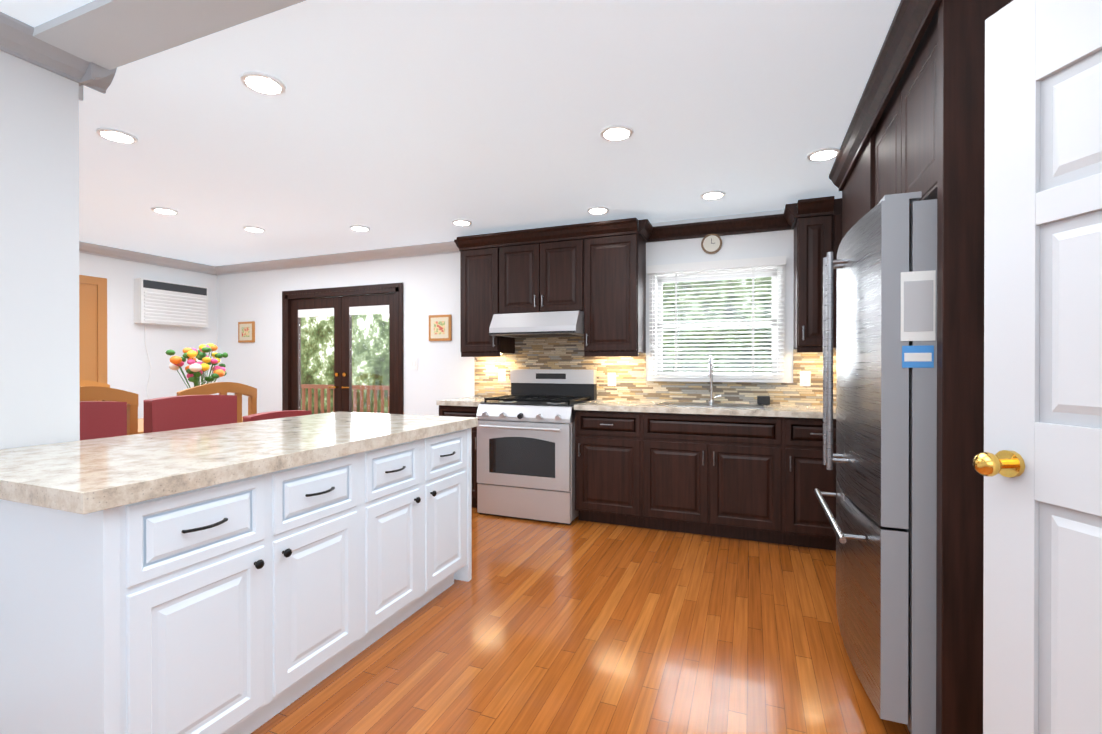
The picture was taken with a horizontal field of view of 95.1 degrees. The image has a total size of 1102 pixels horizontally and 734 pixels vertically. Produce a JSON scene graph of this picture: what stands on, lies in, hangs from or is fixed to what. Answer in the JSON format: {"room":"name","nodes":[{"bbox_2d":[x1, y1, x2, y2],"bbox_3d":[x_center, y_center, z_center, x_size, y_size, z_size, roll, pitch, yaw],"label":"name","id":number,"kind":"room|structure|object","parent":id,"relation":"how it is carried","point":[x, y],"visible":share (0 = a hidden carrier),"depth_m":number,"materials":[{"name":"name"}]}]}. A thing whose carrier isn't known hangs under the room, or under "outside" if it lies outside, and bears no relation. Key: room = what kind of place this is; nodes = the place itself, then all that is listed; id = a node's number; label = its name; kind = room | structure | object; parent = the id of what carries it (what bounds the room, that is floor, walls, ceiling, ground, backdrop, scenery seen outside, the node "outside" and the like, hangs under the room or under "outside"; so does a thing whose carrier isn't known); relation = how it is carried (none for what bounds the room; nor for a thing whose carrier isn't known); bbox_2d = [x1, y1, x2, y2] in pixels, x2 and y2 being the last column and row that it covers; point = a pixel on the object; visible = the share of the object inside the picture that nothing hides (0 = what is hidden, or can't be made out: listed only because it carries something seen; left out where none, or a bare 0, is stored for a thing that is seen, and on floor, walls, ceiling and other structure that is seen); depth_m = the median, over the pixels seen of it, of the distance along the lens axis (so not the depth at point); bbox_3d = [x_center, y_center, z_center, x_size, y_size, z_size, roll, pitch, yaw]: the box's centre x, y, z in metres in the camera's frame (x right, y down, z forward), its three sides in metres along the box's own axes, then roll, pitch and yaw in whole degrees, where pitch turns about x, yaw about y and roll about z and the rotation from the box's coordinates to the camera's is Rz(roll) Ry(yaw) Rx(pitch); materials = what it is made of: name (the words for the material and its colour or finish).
{"room":"kitchen","nodes":[
{"label":"kitchen","id":0,"kind":"room"},
{"bbox_2d":[0,50,79,448],"bbox_3d":[-2.585,0.001,0.422,0.145,2.440,3.470,0,0,22],"label":"wall","id":1,"kind":"structure","parent":0,"point":[39,269],"depth_m":1.89,"materials":[{"name":"white paint"}]},
{"bbox_2d":[0,12,116,95],"bbox_3d":[-2.474,-1.171,0.420,0.111,0.095,3.556,0,0,22],"label":"crown molding","id":2,"kind":"structure","parent":1,"relation":"attached to","point":[18,40],"depth_m":1.89,"materials":[{"name":"white paint"}]},
{"bbox_2d":[79,252,216,418],"bbox_3d":[-5.462,-0.008,3.255,0.150,2.440,6.620,0,0,22],"label":"wall","id":3,"kind":"structure","parent":0,"point":[128,367],"depth_m":5.53,"materials":[{"name":"white paint"}]},
{"bbox_2d":[79,275,106,400],"bbox_3d":[-4.791,0.147,4.727,0.027,2.120,1.050,0,0,22],"label":"door","id":4,"kind":"structure","parent":3,"relation":"attached to","point":[92,328],"depth_m":5.11,"materials":[{"name":"brown wood"}]},
{"bbox_2d":[79,241,215,274],"bbox_3d":[-5.353,-1.180,3.208,0.085,0.095,6.620,0,0,22],"label":"crown molding","id":5,"kind":"structure","parent":3,"relation":"attached to","point":[84,247],"depth_m":5.49,"materials":[{"name":"white paint"}]},
{"bbox_2d":[134,278,207,398],"bbox_3d":[-4.313,-0.056,5.758,0.142,1.800,0.720,0,0,22],"label":"air conditioner unit","id":6,"kind":"object","parent":3,"relation":"attached to","point":[157,302],"visible":0.94,"depth_m":5.65,"materials":[{"name":"white plastic"}]},
{"bbox_2d":[0,0,900,265],"bbox_3d":[-1.361,-1.248,1.627,9.070,0.050,7.020,0,0,22],"label":"ceiling","id":7,"kind":"structure","parent":0,"point":[394,123],"depth_m":2.50,"materials":[{"name":"white paint"}]},
{"bbox_2d":[96,127,137,143],"bbox_3d":[-2.291,-1.219,2.662,0.169,0.013,0.169,0,0,-2],"label":"recessed light","id":8,"kind":"object","parent":7,"relation":"in","point":[115,135],"depth_m":2.64,"materials":[{"name":"white"}]},
{"bbox_2d":[151,207,178,214],"bbox_3d":[-3.027,-1.223,3.954,0.169,0.013,0.169,0,0,-2],"label":"recessed light","id":9,"kind":"object","parent":7,"relation":"in","point":[162,210],"depth_m":3.94,"materials":[{"name":"white"}]},
{"bbox_2d":[33,0,305,69],"bbox_3d":[-0.245,-1.206,1.298,3.548,0.029,0.230,0,0,22],"label":"ceiling beam","id":10,"kind":"structure","parent":7,"relation":"attached to","point":[109,34],"depth_m":1.76,"materials":[{"name":"grey paint"}]},
{"bbox_2d":[243,226,264,232],"bbox_3d":[-2.642,-1.225,4.490,0.169,0.013,0.169,0,0,13],"label":"recessed light","id":11,"kind":"object","parent":7,"relation":"in","point":[248,228],"depth_m":4.47,"materials":[{"name":"white"}]},
{"bbox_2d":[240,71,285,95],"bbox_3d":[-1.238,-1.218,2.170,0.169,0.013,0.169,0,0,16],"label":"recessed light","id":12,"kind":"object","parent":7,"relation":"in","point":[263,83],"depth_m":2.15,"materials":[{"name":"white"}]},
{"bbox_2d":[350,225,369,231],"bbox_3d":[-1.688,-1.225,4.456,0.169,0.013,0.169,0,0,16],"label":"recessed light","id":13,"kind":"object","parent":7,"relation":"in","point":[354,227],"depth_m":4.43,"materials":[{"name":"white"}]},
{"bbox_2d":[452,219,471,225],"bbox_3d":[-0.757,-1.224,4.281,0.169,0.013,0.169,0,0,16],"label":"recessed light","id":14,"kind":"object","parent":7,"relation":"in","point":[459,222],"depth_m":4.25,"materials":[{"name":"white"}]},
{"bbox_2d":[587,206,608,214],"bbox_3d":[0.368,-1.223,3.944,0.169,0.013,0.169,0,0,-2],"label":"recessed light","id":15,"kind":"object","parent":7,"relation":"in","point":[597,210],"depth_m":3.92,"materials":[{"name":"white"}]},
{"bbox_2d":[600,124,632,141],"bbox_3d":[0.343,-1.219,2.631,0.169,0.013,0.169,0,0,-2],"label":"recessed light","id":16,"kind":"object","parent":7,"relation":"in","point":[618,132],"depth_m":2.62,"materials":[{"name":"white"}]},
{"bbox_2d":[700,190,724,199],"bbox_3d":[1.153,-1.222,3.590,0.169,0.013,0.169,0,0,16],"label":"recessed light","id":17,"kind":"object","parent":7,"relation":"in","point":[716,194],"depth_m":3.57,"materials":[{"name":"white"}]},
{"bbox_2d":[807,147,839,161],"bbox_3d":[1.567,-1.220,2.899,0.169,0.013,0.169,0,0,-2],"label":"recessed light","id":18,"kind":"object","parent":7,"relation":"in","point":[823,154],"depth_m":2.88,"materials":[{"name":"white"}]},
{"bbox_2d":[217,209,835,415],"bbox_3d":[-0.766,-0.014,5.036,7.670,2.440,0.150,0,0,22],"label":"wall","id":19,"kind":"structure","parent":0,"point":[445,370],"depth_m":5.21,"materials":[{"name":"white paint"}]},
{"bbox_2d":[238,321,254,342],"bbox_3d":[-3.685,-0.422,6.097,0.260,0.250,0.022,0,0,22],"label":"picture","id":20,"kind":"object","parent":19,"relation":"attached to","point":[246,331],"visible":0.95,"depth_m":6.08,"materials":[{"name":"brown wood"}]},
{"bbox_2d":[216,241,459,275],"bbox_3d":[-2.441,-1.188,5.569,3.580,0.095,0.085,0,0,22],"label":"crown molding","id":21,"kind":"structure","parent":19,"relation":"attached to","point":[442,247],"depth_m":5.49,"materials":[{"name":"white"}]},
{"bbox_2d":[282,282,403,413],"bbox_3d":[-2.313,0.162,5.626,1.710,2.085,0.173,0,0,22],"label":"door frame","id":22,"kind":"structure","parent":19,"relation":"attached to","point":[342,305],"depth_m":5.59,"materials":[{"name":"brown wood"}]},
{"bbox_2d":[429,314,451,340],"bbox_3d":[-1.119,-0.394,5.082,0.260,0.260,0.022,0,0,22],"label":"picture","id":23,"kind":"object","parent":19,"relation":"attached to","point":[440,327],"visible":0.95,"depth_m":5.07,"materials":[{"name":"beige paper"}]},
{"bbox_2d":[458,244,514,355],"bbox_3d":[-0.588,-0.608,4.697,0.399,0.960,0.342,0,0,22],"label":"upper cabinet","id":24,"kind":"object","parent":19,"relation":"attached to","point":[478,262],"depth_m":4.54,"materials":[{"name":"brown wood"}]},
{"bbox_2d":[498,369,504,380],"bbox_3d":[-0.471,0.077,4.818,0.074,0.116,0.006,0,0,22],"label":"electrical outlet plate","id":25,"kind":"object","parent":19,"relation":"attached to","point":[501,372],"depth_m":4.82,"materials":[{"name":"white plastic"}]},
{"bbox_2d":[498,232,585,313],"bbox_3d":[-0.036,-0.774,4.478,0.788,0.625,0.342,0,0,22],"label":"upper cabinet","id":26,"kind":"object","parent":19,"relation":"attached to","point":[547,273],"depth_m":4.31,"materials":[{"name":"brown wood"}]},
{"bbox_2d":[489,311,583,337],"bbox_3d":[-0.072,-0.365,4.389,0.780,0.186,0.501,0,0,22],"label":"range hood","id":27,"kind":"object","parent":26,"relation":"attached to","point":[546,324],"visible":0.9,"depth_m":4.18,"materials":[{"name":"silver metal"}]},
{"bbox_2d":[608,373,615,385],"bbox_3d":[0.534,0.108,4.421,0.074,0.116,0.006,0,0,22],"label":"electrical outlet plate","id":28,"kind":"object","parent":19,"relation":"attached to","point":[611,376],"depth_m":4.42,"materials":[{"name":"white plastic"}]},
{"bbox_2d":[584,228,649,355],"bbox_3d":[0.541,-0.604,4.250,0.453,0.965,0.342,0,0,22],"label":"upper cabinet","id":29,"kind":"object","parent":19,"relation":"attached to","point":[595,272],"depth_m":4.09,"materials":[{"name":"brown wood"}]},
{"bbox_2d":[701,234,721,253],"bbox_3d":[1.311,-1.006,4.116,0.164,0.164,0.026,0,0,22],"label":"wall clock","id":30,"kind":"object","parent":19,"relation":"attached to","point":[711,243],"visible":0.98,"depth_m":4.11,"materials":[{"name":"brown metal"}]},
{"bbox_2d":[647,256,785,382],"bbox_3d":[1.342,-0.366,4.146,1.059,0.970,0.212,0,0,22],"label":"kitchen window","id":31,"kind":"structure","parent":19,"relation":"in","point":[751,268],"depth_m":4.10,"materials":[{"name":"white plastic"}]},
{"bbox_2d":[800,371,810,385],"bbox_3d":[1.947,0.090,3.861,0.074,0.116,0.006,0,0,22],"label":"electrical outlet plate","id":32,"kind":"object","parent":19,"relation":"attached to","point":[805,378],"depth_m":3.86,"materials":[{"name":"white plastic"}]},
{"bbox_2d":[790,208,833,351],"bbox_3d":[1.920,-0.612,3.704,0.224,0.945,0.342,0,0,22],"label":"upper cabinet","id":33,"kind":"object","parent":19,"relation":"attached to","point":[813,231],"depth_m":3.56,"materials":[{"name":"brown wood"}]},
{"bbox_2d":[833,198,841,347],"bbox_3d":[2.274,-0.656,3.564,0.529,1.035,0.342,0,0,22],"label":"upper cabinet","id":34,"kind":"object","parent":19,"relation":"attached to","point":[837,224],"visible":0.08,"depth_m":3.50,"materials":[{"name":"brown wood"}]},
{"bbox_2d":[251,507,909,733],"bbox_3d":[-1.361,1.242,1.635,9.070,0.050,7.020,0,0,22],"label":"floor","id":35,"kind":"structure","parent":0,"point":[577,626],"depth_m":2.17,"materials":[{"name":"brown wood"}]},
{"bbox_2d":[80,379,109,400],"bbox_3d":[-3.953,0.656,4.284,0.540,1.105,0.560,0,0,22],"label":"wood chair","id":36,"kind":"object","parent":35,"relation":"on","point":[88,383],"visible":0.06,"depth_m":4.51,"materials":[{"name":"brown wood"}]},
{"bbox_2d":[80,401,126,439],"bbox_3d":[-2.137,0.692,2.333,0.548,1.045,0.485,0,0,22],"label":"leather chair","id":37,"kind":"object","parent":35,"relation":"on","point":[102,419],"visible":0.1,"depth_m":2.54,"materials":[{"name":"red leather"}]},
{"bbox_2d":[80,386,137,434],"bbox_3d":[-2.856,0.660,2.925,0.540,1.105,0.560,0,0,22],"label":"wood chair","id":38,"kind":"object","parent":35,"relation":"on","point":[88,393],"visible":0.17,"depth_m":2.99,"materials":[{"name":"brown wood"}]},
{"bbox_2d":[143,395,236,432],"bbox_3d":[-1.914,0.691,2.896,0.548,1.045,0.485,0,0,22],"label":"leather chair","id":39,"kind":"object","parent":35,"relation":"on","point":[176,412],"visible":0.06,"depth_m":2.94,"materials":[{"name":"red leather"}]},
{"bbox_2d":[138,416,242,433],"bbox_3d":[-3.327,0.833,3.800,1.000,0.755,1.900,0,0,22],"label":"dining table","id":40,"kind":"object","parent":35,"relation":"on","point":[141,426],"depth_m":3.92,"materials":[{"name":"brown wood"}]},
{"bbox_2d":[165,343,227,387],"bbox_3d":[-3.021,0.122,4.342,0.437,0.660,0.437,0,0,22],"label":"flowers","id":41,"kind":"object","parent":40,"relation":"on","point":[196,368],"visible":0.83,"depth_m":4.27,"materials":[{"name":"multicoloured plant"}]},
{"bbox_2d":[177,382,256,422],"bbox_3d":[-2.562,0.658,3.668,0.540,1.105,0.560,0,0,22],"label":"wood chair","id":42,"kind":"object","parent":35,"relation":"on","point":[239,390],"visible":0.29,"depth_m":3.64,"materials":[{"name":"brown wood"}]},
{"bbox_2d":[0,423,477,733],"bbox_3d":[-1.232,0.775,2.218,1.029,0.880,1.800,0,0,22],"label":"kitchen island","id":43,"kind":"object","parent":35,"relation":"on","point":[249,577],"depth_m":1.52,"materials":[{"name":"white wood"}]},
{"bbox_2d":[0,411,477,514],"bbox_3d":[-1.234,0.317,2.223,1.026,0.051,1.838,0,0,22],"label":"island countertop","id":44,"kind":"structure","parent":43,"relation":"on","point":[64,477],"depth_m":1.71,"materials":[{"name":"beige stone"}]},
{"bbox_2d":[243,410,311,421],"bbox_3d":[-1.701,0.761,3.435,0.548,0.900,0.485,0,0,22],"label":"leather chair","id":45,"kind":"object","parent":35,"relation":"on","point":[270,415],"visible":0.02,"depth_m":3.47,"materials":[{"name":"red leather"}]},
{"bbox_2d":[436,404,478,507],"bbox_3d":[-0.662,0.768,4.574,0.426,0.880,0.630,0,0,22],"label":"base cabinet","id":46,"kind":"object","parent":35,"relation":"on","point":[444,410],"depth_m":4.24,"materials":[{"name":"brown wood"}]},
{"bbox_2d":[436,396,496,407],"bbox_3d":[-0.667,0.308,4.561,0.426,0.041,0.656,0,0,22],"label":"countertop","id":47,"kind":"structure","parent":46,"relation":"on","point":[466,402],"depth_m":4.30,"materials":[{"name":"beige stone"}]},
{"bbox_2d":[476,369,596,524],"bbox_3d":[-0.113,0.616,4.265,0.810,1.185,0.767,0,0,22],"label":"range","id":48,"kind":"object","parent":35,"relation":"on","point":[526,449],"visible":0.94,"depth_m":3.99,"materials":[{"name":"silver metal"}]},
{"bbox_2d":[575,412,643,527],"bbox_3d":[0.541,0.770,4.098,0.517,0.880,0.630,0,0,22],"label":"base cabinet","id":49,"kind":"object","parent":35,"relation":"on","point":[609,446],"depth_m":3.81,"materials":[{"name":"brown wood"}]},
{"bbox_2d":[644,412,787,543],"bbox_3d":[1.223,0.771,3.828,0.950,0.880,0.630,0,0,22],"label":"base cabinet","id":50,"kind":"object","parent":35,"relation":"on","point":[735,461],"depth_m":3.52,"materials":[{"name":"brown wood"}]},
{"bbox_2d":[574,400,835,419],"bbox_3d":[1.378,0.310,3.751,2.328,0.041,0.656,0,0,22],"label":"countertop","id":51,"kind":"structure","parent":50,"relation":"on","point":[681,407],"depth_m":3.66,"materials":[{"name":"beige stone"}]},
{"bbox_2d":[708,356,721,403],"bbox_3d":[1.263,0.101,3.897,0.102,0.374,0.207,0,0,22],"label":"sink faucet","id":52,"kind":"object","parent":51,"relation":"on","point":[710,376],"visible":1,"depth_m":3.96,"materials":[{"name":"silver metal"}]},
{"bbox_2d":[757,396,769,404],"bbox_3d":[1.647,0.257,3.905,0.090,0.064,0.060,0,0,22],"label":"speaker","id":53,"kind":"object","parent":51,"relation":"on","point":[764,400],"visible":0.98,"depth_m":3.88,"materials":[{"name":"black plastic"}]},
{"bbox_2d":[784,416,835,550],"bbox_3d":[2.065,0.772,3.495,0.861,0.880,0.630,0,0,22],"label":"base cabinet","id":54,"kind":"object","parent":35,"relation":"on","point":[806,524],"depth_m":3.31,"materials":[{"name":"brown wood"}]},
{"bbox_2d":[814,191,936,733],"bbox_3d":[1.489,0.329,1.960,0.752,1.775,0.922,0,0,22],"label":"fridge","id":55,"kind":"object","parent":35,"relation":"on","point":[884,522],"visible":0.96,"depth_m":1.63,"materials":[{"name":"grey metal"}]},
{"bbox_2d":[837,108,983,639],"bbox_3d":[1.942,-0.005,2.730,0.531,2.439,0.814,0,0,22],"label":"tall cabinet","id":56,"kind":"object","parent":35,"relation":"on","point":[960,267],"depth_m":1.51,"materials":[{"name":"brown wood"}]},
{"bbox_2d":[873,60,983,243],"bbox_3d":[1.714,-0.903,2.125,0.511,0.639,0.473,0,0,22],"label":"upper cabinet","id":57,"kind":"object","parent":0,"relation":"attached to","point":[885,110],"depth_m":2.13,"materials":[{"name":"brown wood"}]},
{"bbox_2d":[897,0,1012,219],"bbox_3d":[1.540,-0.902,1.686,0.511,0.639,0.472,0,0,22],"label":"upper cabinet","id":58,"kind":"object","parent":0,"relation":"attached to","point":[917,123],"depth_m":1.52,"materials":[{"name":"brown wood"}]},
{"bbox_3d":[1.953,0.001,0.319,1.440,2.440,6.620,0,0,22],"label":"wall","id":59,"kind":"structure","parent":0,"visible":0},
{"bbox_2d":[973,0,1101,733],"bbox_3d":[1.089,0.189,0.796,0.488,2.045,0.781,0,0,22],"label":"pantry door","id":60,"kind":"structure","parent":59,"relation":"in","point":[1037,463],"depth_m":1.09,"materials":[{"name":"white wood"}]},
{"label":"outside","id":61,"kind":"structure","parent":0,"visible":0},
{"bbox_2d":[301,313,388,413],"bbox_3d":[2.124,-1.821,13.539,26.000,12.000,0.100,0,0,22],"label":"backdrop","id":62,"kind":"structure","parent":61,"point":[356,351],"depth_m":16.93,"materials":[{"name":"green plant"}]},
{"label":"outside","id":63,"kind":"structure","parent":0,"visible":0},
{"bbox_2d":[301,384,388,413],"bbox_3d":[-0.382,0.778,5.860,10.000,1.090,1.640,0,0,22],"label":"railing","id":64,"kind":"object","parent":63,"point":[355,387],"depth_m":7.67,"materials":[{"name":"brown wood"}]},
{"bbox_2d":[662,277,771,371],"bbox_3d":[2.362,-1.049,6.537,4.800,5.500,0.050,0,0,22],"label":"window view","id":65,"kind":"object","parent":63,"point":[693,283],"depth_m":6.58,"materials":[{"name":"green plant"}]}
]}

